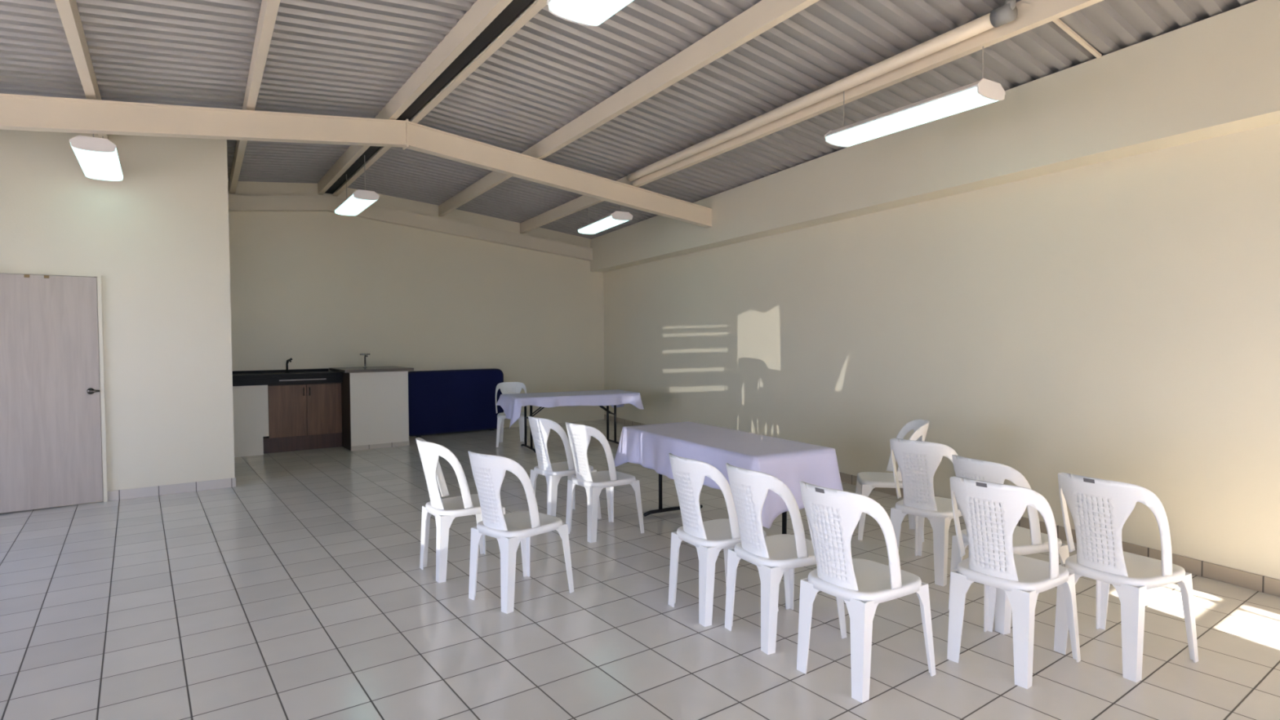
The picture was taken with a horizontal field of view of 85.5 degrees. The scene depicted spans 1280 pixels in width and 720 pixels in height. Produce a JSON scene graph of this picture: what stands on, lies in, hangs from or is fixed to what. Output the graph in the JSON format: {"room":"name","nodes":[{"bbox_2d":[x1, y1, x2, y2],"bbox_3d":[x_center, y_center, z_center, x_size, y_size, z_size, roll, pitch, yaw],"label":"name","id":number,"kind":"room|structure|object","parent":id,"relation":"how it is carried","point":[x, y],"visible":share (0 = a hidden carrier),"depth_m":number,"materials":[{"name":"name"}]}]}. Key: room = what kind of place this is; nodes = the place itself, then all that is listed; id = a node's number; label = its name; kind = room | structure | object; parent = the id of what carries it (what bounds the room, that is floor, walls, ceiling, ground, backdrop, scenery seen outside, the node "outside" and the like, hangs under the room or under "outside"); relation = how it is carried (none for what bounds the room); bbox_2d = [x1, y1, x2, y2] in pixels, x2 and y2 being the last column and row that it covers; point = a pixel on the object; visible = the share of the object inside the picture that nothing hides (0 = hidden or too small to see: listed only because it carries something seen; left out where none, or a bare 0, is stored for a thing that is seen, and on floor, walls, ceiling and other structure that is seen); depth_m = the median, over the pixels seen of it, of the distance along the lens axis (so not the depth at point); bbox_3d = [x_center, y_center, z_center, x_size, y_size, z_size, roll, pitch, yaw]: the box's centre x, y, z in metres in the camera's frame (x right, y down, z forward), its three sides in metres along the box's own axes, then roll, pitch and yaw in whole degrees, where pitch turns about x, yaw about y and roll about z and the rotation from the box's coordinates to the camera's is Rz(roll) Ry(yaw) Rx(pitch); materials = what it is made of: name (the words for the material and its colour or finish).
{"room":"event hall","nodes":[
{"label":"event hall","id":0,"kind":"room"},
{"bbox_2d":[0,129,235,511],"bbox_3d":[-5.935,-0.418,5.744,4.380,3.707,0.150,-2,2,-36],"label":"wall partition","id":1,"kind":"structure","parent":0,"point":[157,237],"depth_m":6.57,"materials":[{"name":"beige paint"}]},
{"bbox_2d":[0,273,103,513],"bbox_3d":[-5.220,0.280,6.120,0.703,2.056,0.093,-2,2,-39],"label":"door","id":2,"kind":"structure","parent":1,"relation":"in","point":[51,446],"depth_m":6.12,"materials":[{"name":"grey wood"}]},
{"bbox_2d":[0,271,107,502],"bbox_3d":[-5.239,0.277,6.166,0.740,2.085,0.040,-2,2,-36],"label":"trim","id":3,"kind":"structure","parent":1,"relation":"attached to","point":[99,277],"depth_m":6.35,"materials":[{"name":"beige paint"}]},
{"bbox_2d":[107,477,235,501],"bbox_3d":[-4.528,1.253,6.717,1.048,0.092,0.012,-2,2,-36],"label":"baseboard","id":4,"kind":"structure","parent":1,"relation":"attached to","point":[133,493],"depth_m":6.70,"materials":[{"name":"tile"}]},
{"bbox_2d":[227,181,604,427],"bbox_3d":[-4.827,-0.610,9.757,10.900,3.823,0.200,-2,2,-36],"label":"wall","id":5,"kind":"structure","parent":0,"point":[316,290],"depth_m":10.57,"materials":[{"name":"beige paint"}]},
{"bbox_2d":[228,194,592,261],"bbox_3d":[-3.219,-2.027,10.696,6.030,0.647,0.130,-2,2,-36],"label":"beam","id":6,"kind":"structure","parent":5,"relation":"attached to","point":[236,202],"depth_m":10.46,"materials":[{"name":"beige paint"}]},
{"bbox_2d":[324,0,533,193],"bbox_3d":[-0.787,-2.274,4.336,0.128,0.120,13.258,-1,2,-34],"label":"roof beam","id":7,"kind":"structure","parent":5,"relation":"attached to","point":[515,7],"depth_m":5.32,"materials":[{"name":"black metal"}]},
{"bbox_2d":[0,0,1257,239],"bbox_3d":[-1.056,-2.067,4.224,11.354,0.622,13.965,-2,2,-36],"label":"ceiling","id":8,"kind":"structure","parent":0,"point":[344,58],"depth_m":5.26,"materials":[{"name":"grey metal"}]},
{"bbox_2d":[54,0,108,139],"bbox_3d":[-2.620,-1.989,3.010,0.070,0.161,13.245,-2,2,-35],"label":"ceiling beam","id":9,"kind":"structure","parent":8,"relation":"attached to","point":[68,10],"depth_m":4.36,"materials":[{"name":"beige metal"}]},
{"bbox_2d":[69,133,124,181],"bbox_3d":[-4.494,-1.878,5.743,0.281,0.549,1.200,-2,2,-35],"label":"ceiling light","id":10,"kind":"object","parent":8,"relation":"hanging from","point":[98,158],"visible":0.9,"depth_m":5.49,"materials":[{"name":"white plastic"}]},
{"bbox_2d":[229,0,280,194],"bbox_3d":[-1.848,-2.120,3.568,0.067,0.161,13.267,-1,2,-32],"label":"ceiling beam","id":11,"kind":"structure","parent":8,"relation":"attached to","point":[268,8],"depth_m":4.95,"materials":[{"name":"beige metal"}]},
{"bbox_2d":[333,155,379,216],"bbox_3d":[-3.409,-2.141,8.284,0.281,0.644,1.200,-1,2,-33],"label":"ceiling light","id":12,"kind":"object","parent":8,"relation":"hanging from","point":[359,200],"visible":0.97,"depth_m":8.04,"materials":[{"name":"white plastic"}]},
{"bbox_2d":[334,194,377,215],"bbox_3d":[-3.407,-1.845,8.293,0.275,0.044,1.176,-1,2,-33],"label":"diffuser","id":13,"kind":"object","parent":12,"relation":"attached to","point":[354,204],"depth_m":8.13,"materials":[{"name":"white plastic"}]},
{"bbox_2d":[317,0,512,195],"bbox_3d":[-0.866,-2.262,4.279,0.072,0.161,13.253,-1,2,-33],"label":"ceiling beam","id":14,"kind":"structure","parent":8,"relation":"attached to","point":[482,13],"depth_m":5.34,"materials":[{"name":"beige metal"}]},
{"bbox_2d":[333,0,546,196],"bbox_3d":[-0.708,-2.267,4.394,0.072,0.161,13.253,-1,2,-33],"label":"ceiling beam","id":15,"kind":"structure","parent":8,"relation":"attached to","point":[535,6],"depth_m":5.30,"materials":[{"name":"beige metal"}]},
{"bbox_2d":[546,0,633,26],"bbox_3d":[0.041,-1.911,2.685,0.281,0.741,1.210,-2,2,-35],"label":"ceiling light","id":16,"kind":"object","parent":8,"relation":"hanging from","point":[592,13],"visible":1,"depth_m":3.09,"materials":[{"name":"white plastic"}]},
{"bbox_2d":[577,207,632,234],"bbox_3d":[-0.472,-1.967,8.955,0.281,0.507,1.240,-1,2,-25],"label":"ceiling light","id":17,"kind":"object","parent":8,"relation":"hanging from","point":[615,218],"visible":0.92,"depth_m":8.72,"materials":[{"name":"white plastic"}]},
{"bbox_2d":[577,215,628,234],"bbox_3d":[-0.471,-1.740,8.963,0.275,0.044,1.216,-1,2,-25],"label":"diffuser","id":18,"kind":"object","parent":17,"relation":"attached to","point":[606,222],"depth_m":8.83,"materials":[{"name":"white plastic"}]},
{"bbox_2d":[438,0,819,216],"bbox_3d":[0.278,-2.159,5.115,0.072,0.161,13.296,-1,2,-31],"label":"ceiling beam","id":19,"kind":"structure","parent":8,"relation":"attached to","point":[765,15],"depth_m":5.25,"materials":[{"name":"beige metal"}]},
{"bbox_2d":[520,0,1103,233],"bbox_3d":[1.224,-2.042,5.808,0.064,0.161,13.346,-1,2,-29],"label":"ceiling beam","id":20,"kind":"structure","parent":8,"relation":"attached to","point":[1032,14],"depth_m":4.94,"materials":[{"name":"beige metal"}]},
{"bbox_2d":[626,0,1017,181],"bbox_3d":[1.009,-2.067,5.967,0.099,0.138,4.646,-1,2,-29],"label":"conduit pipe","id":21,"kind":"object","parent":20,"relation":"attached to","point":[1006,13],"visible":1,"depth_m":4.92,"materials":[{"name":"beige metal"}]},
{"bbox_2d":[824,46,1005,147],"bbox_3d":[1.809,-1.849,4.699,0.281,0.502,1.220,-1,2,-31],"label":"ceiling light","id":22,"kind":"object","parent":8,"relation":"hanging from","point":[984,91],"visible":0.97,"depth_m":4.52,"materials":[{"name":"white plastic"}]},
{"bbox_2d":[826,86,998,146],"bbox_3d":[1.810,-1.624,4.706,0.275,0.044,1.196,-1,2,-31],"label":"diffuser","id":23,"kind":"object","parent":22,"relation":"attached to","point":[967,98],"depth_m":4.56,"materials":[{"name":"white plastic"}]},
{"bbox_2d":[1053,18,1102,58],"bbox_3d":[2.639,-2.019,4.253,0.889,0.116,0.024,-2,2,-36],"label":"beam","id":24,"kind":"structure","parent":8,"relation":"attached to","point":[1060,24],"depth_m":4.31,"materials":[{"name":"beige metal"}]},
{"bbox_2d":[0,419,1279,719],"bbox_3d":[-0.743,1.403,4.474,11.200,0.100,13.240,-2,2,-36],"label":"floor","id":25,"kind":"structure","parent":0,"point":[298,589],"depth_m":3.61,"materials":[{"name":"tile"}]},
{"bbox_2d":[232,385,268,457],"bbox_3d":[-5.218,0.775,9.048,0.572,0.905,0.530,-2,2,-36],"label":"panel","id":26,"kind":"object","parent":25,"relation":"on","point":[251,402],"depth_m":8.88,"materials":[{"name":"white paint"}]},
{"bbox_2d":[232,368,342,386],"bbox_3d":[-4.840,0.228,9.281,1.483,0.170,0.574,-2,2,-36],"label":"countertop","id":27,"kind":"structure","parent":26,"relation":"on","point":[266,377],"depth_m":9.19,"materials":[{"name":"black stone"}]},
{"bbox_2d":[284,358,292,372],"bbox_3d":[-4.793,0.072,9.467,0.139,0.199,0.079,1,2,27],"label":"faucet","id":28,"kind":"object","parent":27,"relation":"on","point":[290,359],"visible":1,"depth_m":9.46,"materials":[{"name":"black metal"}]},
{"bbox_2d":[262,382,342,453],"bbox_3d":[-4.650,0.761,9.475,0.975,0.900,0.508,-2,2,-36],"label":"base cabinet","id":29,"kind":"object","parent":25,"relation":"on","point":[302,416],"visible":0.98,"depth_m":9.30,"materials":[{"name":"brown wood"}]},
{"bbox_2d":[328,365,413,450],"bbox_3d":[-3.808,0.654,9.815,0.910,1.085,0.955,-2,2,-36],"label":"counter","id":30,"kind":"object","parent":25,"relation":"on","point":[375,399],"visible":0.94,"depth_m":9.45,"materials":[{"name":"white paint"}]},
{"bbox_2d":[360,353,369,367],"bbox_3d":[-3.931,0.008,9.925,0.140,0.200,0.147,-2,2,-36],"label":"bar faucet","id":31,"kind":"object","parent":30,"relation":"on","point":[364,354],"visible":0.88,"depth_m":9.95,"materials":[{"name":"silver metal"}]},
{"bbox_2d":[408,368,503,436],"bbox_3d":[-2.916,0.657,10.935,1.600,1.000,0.113,-2,2,-36],"label":"panel","id":32,"kind":"object","parent":25,"relation":"on","point":[443,401],"visible":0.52,"depth_m":10.86,"materials":[{"name":"blue fabric"}]},
{"bbox_2d":[415,437,505,582],"bbox_3d":[-1.171,0.923,4.476,0.522,0.863,0.443,-2,2,-36],"label":"plastic chair","id":33,"kind":"object","parent":25,"relation":"on","point":[445,510],"visible":0.88,"depth_m":4.29,"materials":[{"name":"white plastic"}]},
{"bbox_2d":[495,382,527,447],"bbox_3d":[-1.817,0.757,9.782,0.443,0.863,0.522,-1,2,-11],"label":"plastic chair","id":34,"kind":"object","parent":25,"relation":"on","point":[506,388],"visible":0.52,"depth_m":9.95,"materials":[{"name":"white plastic"}]},
{"bbox_2d":[467,450,573,613],"bbox_3d":[-0.722,0.936,4.006,0.443,0.863,0.522,1,2,41],"label":"plastic chair","id":35,"kind":"object","parent":25,"relation":"on","point":[488,471],"visible":1,"depth_m":3.83,"materials":[{"name":"white plastic"}]},
{"bbox_2d":[528,415,601,519],"bbox_3d":[-0.658,0.881,5.717,0.522,0.863,0.443,-2,2,-38],"label":"plastic chair","id":36,"kind":"object","parent":25,"relation":"on","point":[540,428],"visible":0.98,"depth_m":5.53,"materials":[{"name":"white plastic"}]},
{"bbox_2d":[520,404,618,453],"bbox_3d":[-0.953,0.832,9.569,1.756,0.725,0.716,-1,2,-26],"label":"folding table","id":37,"kind":"object","parent":25,"relation":"on","point":[606,409],"visible":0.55,"depth_m":9.49,"materials":[{"name":"black metal"}]},
{"bbox_2d":[496,389,644,428],"bbox_3d":[-0.954,0.656,9.556,1.937,0.388,0.916,-1,2,-26],"label":"tablecloth","id":38,"kind":"object","parent":37,"relation":"on","point":[512,404],"visible":1,"depth_m":9.27,"materials":[{"name":"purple fabric"}]},
{"bbox_2d":[565,422,644,542],"bbox_3d":[-0.306,0.893,5.293,0.522,0.863,0.443,-2,2,-38],"label":"plastic chair","id":39,"kind":"object","parent":25,"relation":"on","point":[579,435],"visible":1,"depth_m":5.13,"materials":[{"name":"white plastic"}]},
{"bbox_2d":[643,473,786,533],"bbox_3d":[0.596,0.959,5.367,0.676,0.725,1.796,-1,2,-29],"label":"folding table","id":40,"kind":"object","parent":25,"relation":"on","point":[660,509],"visible":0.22,"depth_m":5.84,"materials":[{"name":"black metal"}]},
{"bbox_2d":[613,421,843,528],"bbox_3d":[0.592,0.808,5.360,0.898,0.438,1.997,-1,2,-29],"label":"tablecloth","id":41,"kind":"object","parent":40,"relation":"on","point":[648,446],"visible":0.84,"depth_m":4.86,"materials":[{"name":"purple fabric"}]},
{"bbox_2d":[668,453,778,626],"bbox_3d":[0.420,0.937,3.811,0.522,0.863,0.443,-1,2,-30],"label":"plastic chair","id":42,"kind":"object","parent":25,"relation":"on","point":[709,537],"visible":0.95,"depth_m":3.63,"materials":[{"name":"white plastic"}]},
{"bbox_2d":[724,462,846,654],"bbox_3d":[0.695,0.946,3.491,0.522,0.863,0.443,-1,2,-28],"label":"plastic chair","id":43,"kind":"object","parent":25,"relation":"on","point":[774,556],"visible":0.92,"depth_m":3.33,"materials":[{"name":"white plastic"}]},
{"bbox_2d":[796,481,935,702],"bbox_3d":[0.968,0.959,3.067,0.525,0.863,0.443,-2,2,-35],"label":"plastic chair","id":44,"kind":"object","parent":25,"relation":"on","point":[833,515],"visible":1,"depth_m":2.91,"materials":[{"name":"white plastic"}]},
{"bbox_2d":[855,419,929,542],"bbox_3d":[1.901,0.885,5.229,0.522,0.863,0.443,0,2,12],"label":"plastic chair","id":45,"kind":"object","parent":25,"relation":"on","point":[866,482],"visible":0.41,"depth_m":5.16,"materials":[{"name":"white plastic"}]},
{"bbox_2d":[888,438,962,586],"bbox_3d":[1.843,0.912,4.387,0.522,0.863,0.443,-2,2,-42],"label":"plastic chair","id":46,"kind":"object","parent":25,"relation":"on","point":[919,500],"visible":0.85,"depth_m":4.22,"materials":[{"name":"white plastic"}]},
{"bbox_2d":[948,454,1069,634],"bbox_3d":[1.940,0.934,3.687,0.522,0.863,0.443,-1,2,-22],"label":"plastic chair","id":47,"kind":"object","parent":25,"relation":"on","point":[1032,540],"visible":0.33,"depth_m":3.50,"materials":[{"name":"white plastic"}]},
{"bbox_2d":[946,476,1080,688],"bbox_3d":[1.686,0.952,3.175,0.525,0.863,0.443,-2,2,-38],"label":"plastic chair","id":48,"kind":"object","parent":25,"relation":"on","point":[1022,578],"visible":1,"depth_m":3.04,"materials":[{"name":"white plastic"}]},
{"bbox_2d":[1053,472,1198,682],"bbox_3d":[2.224,0.948,3.216,0.525,0.863,0.443,-1,2,-29],"label":"plastic chair","id":49,"kind":"object","parent":25,"relation":"on","point":[1089,500],"visible":1,"depth_m":3.09,"materials":[{"name":"white plastic"}]},
{"bbox_2d":[603,123,1279,579],"bbox_3d":[2.394,-0.355,6.677,0.197,3.446,13.830,-1,2,-26],"label":"wall","id":50,"kind":"structure","parent":0,"point":[1118,320],"depth_m":5.24,"materials":[{"name":"beige paint"}]},
{"bbox_2d":[590,0,1279,272],"bbox_3d":[2.224,-1.737,6.434,0.291,0.646,13.714,-1,2,-26],"label":"beam","id":51,"kind":"structure","parent":50,"relation":"attached to","point":[1218,75],"depth_m":4.95,"materials":[{"name":"beige paint"}]},
{"bbox_2d":[604,413,1279,596],"bbox_3d":[2.308,1.222,6.680,0.012,0.095,13.420,-1,2,-26],"label":"baseboard","id":52,"kind":"structure","parent":50,"relation":"attached to","point":[1246,580],"depth_m":4.34,"materials":[{"name":"tile"}]},
{"bbox_3d":[-4.537,-0.049,0.079,0.040,3.317,10.670,-2,2,-36],"label":"wall","id":53,"kind":"structure","parent":0,"visible":0},
{"bbox_2d":[0,93,711,227],"bbox_3d":[-2.964,-1.803,6.019,9.569,0.880,0.132,-2,2,-36],"label":"roof beam","id":54,"kind":"structure","parent":53,"relation":"attached to","point":[17,112],"depth_m":6.02,"materials":[{"name":"beige metal"}]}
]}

